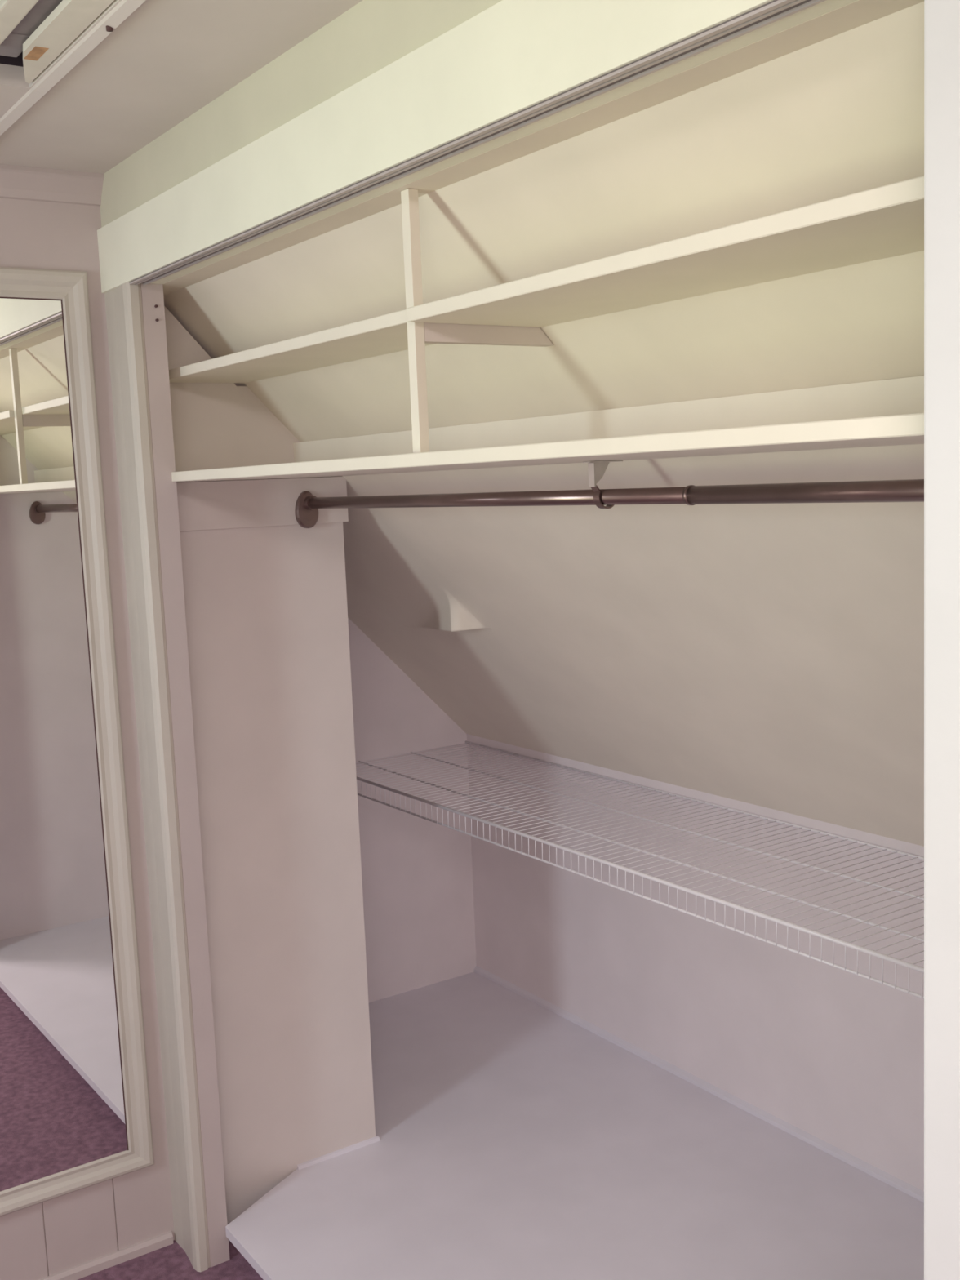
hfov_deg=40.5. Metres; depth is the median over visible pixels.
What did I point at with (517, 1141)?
floor
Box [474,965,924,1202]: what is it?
baseboard
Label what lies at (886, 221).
closet shelf
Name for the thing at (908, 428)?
closet shelf
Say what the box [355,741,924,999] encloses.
wire shelf
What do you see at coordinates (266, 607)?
wall
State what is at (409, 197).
divider
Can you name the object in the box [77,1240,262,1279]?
floor
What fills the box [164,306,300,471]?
wall
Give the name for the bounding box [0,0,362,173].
ceiling
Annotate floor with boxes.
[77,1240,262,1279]
[225,972,924,1279]
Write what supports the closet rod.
attached to the wall
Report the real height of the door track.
0.004 m
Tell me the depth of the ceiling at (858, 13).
1.45 m
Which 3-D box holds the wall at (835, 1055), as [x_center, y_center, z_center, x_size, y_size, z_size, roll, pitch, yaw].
[0.756,0.806,2.926,0.030,0.835,2.770,-7,8,-34]
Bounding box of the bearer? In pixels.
[423,322,553,346]
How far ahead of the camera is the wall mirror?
2.59 m
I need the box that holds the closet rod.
[294,460,924,528]
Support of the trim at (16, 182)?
attached to the wall at (266, 607)
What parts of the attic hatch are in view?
rail, hinge plate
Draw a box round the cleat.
[176,476,348,531]
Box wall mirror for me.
[0,266,154,1216]
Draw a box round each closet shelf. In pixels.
[168,309,435,383]
[171,413,924,482]
[406,175,924,327]
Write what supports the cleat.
attached to the wall at (266, 607)
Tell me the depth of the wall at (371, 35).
1.87 m
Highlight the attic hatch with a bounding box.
[0,0,114,84]
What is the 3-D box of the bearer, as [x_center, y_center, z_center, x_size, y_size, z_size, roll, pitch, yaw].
[0.011,-0.441,1.871,0.224,0.031,0.020,-7,8,-34]
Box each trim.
[0,0,146,135]
[0,51,23,66]
[0,164,103,206]
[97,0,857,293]
[104,282,210,1271]
[140,283,230,1266]
[293,375,924,462]
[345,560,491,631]
[924,0,959,1279]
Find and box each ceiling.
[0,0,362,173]
[162,0,924,295]
[163,1,924,846]
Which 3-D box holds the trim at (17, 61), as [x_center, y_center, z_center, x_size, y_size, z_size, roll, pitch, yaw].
[-0.558,-0.958,1.301,0.558,0.330,1.278,-7,8,-34]
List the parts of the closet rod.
rod bracket, mounting plate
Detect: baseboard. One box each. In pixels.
[39,1231,173,1279]
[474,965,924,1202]
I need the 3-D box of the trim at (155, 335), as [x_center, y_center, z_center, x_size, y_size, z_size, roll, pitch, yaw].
[-0.633,0.306,2.674,0.043,2.001,0.173,-7,8,-34]
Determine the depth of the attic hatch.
1.74 m
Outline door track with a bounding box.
[128,0,826,285]
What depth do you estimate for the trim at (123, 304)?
2.61 m
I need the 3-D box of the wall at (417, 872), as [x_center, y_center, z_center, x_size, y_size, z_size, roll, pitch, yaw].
[-0.557,0.185,3.640,1.220,2.001,0.020,-7,8,-34]
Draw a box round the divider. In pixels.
[400,188,429,453]
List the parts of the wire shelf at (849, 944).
support rod, support rod, rail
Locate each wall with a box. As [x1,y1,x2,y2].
[0,197,379,1279]
[100,0,502,227]
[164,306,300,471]
[184,480,476,1002]
[466,733,924,1191]
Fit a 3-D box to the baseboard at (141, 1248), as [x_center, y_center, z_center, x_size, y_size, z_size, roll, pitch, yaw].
[-1.489,1.390,2.252,1.999,0.024,0.011,-7,8,-34]
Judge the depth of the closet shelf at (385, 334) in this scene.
2.23 m
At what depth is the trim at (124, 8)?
1.84 m
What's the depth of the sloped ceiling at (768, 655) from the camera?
2.12 m
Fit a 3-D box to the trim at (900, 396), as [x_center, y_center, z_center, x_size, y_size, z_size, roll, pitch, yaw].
[0.176,-0.323,2.006,0.018,0.057,2.042,-7,8,-34]

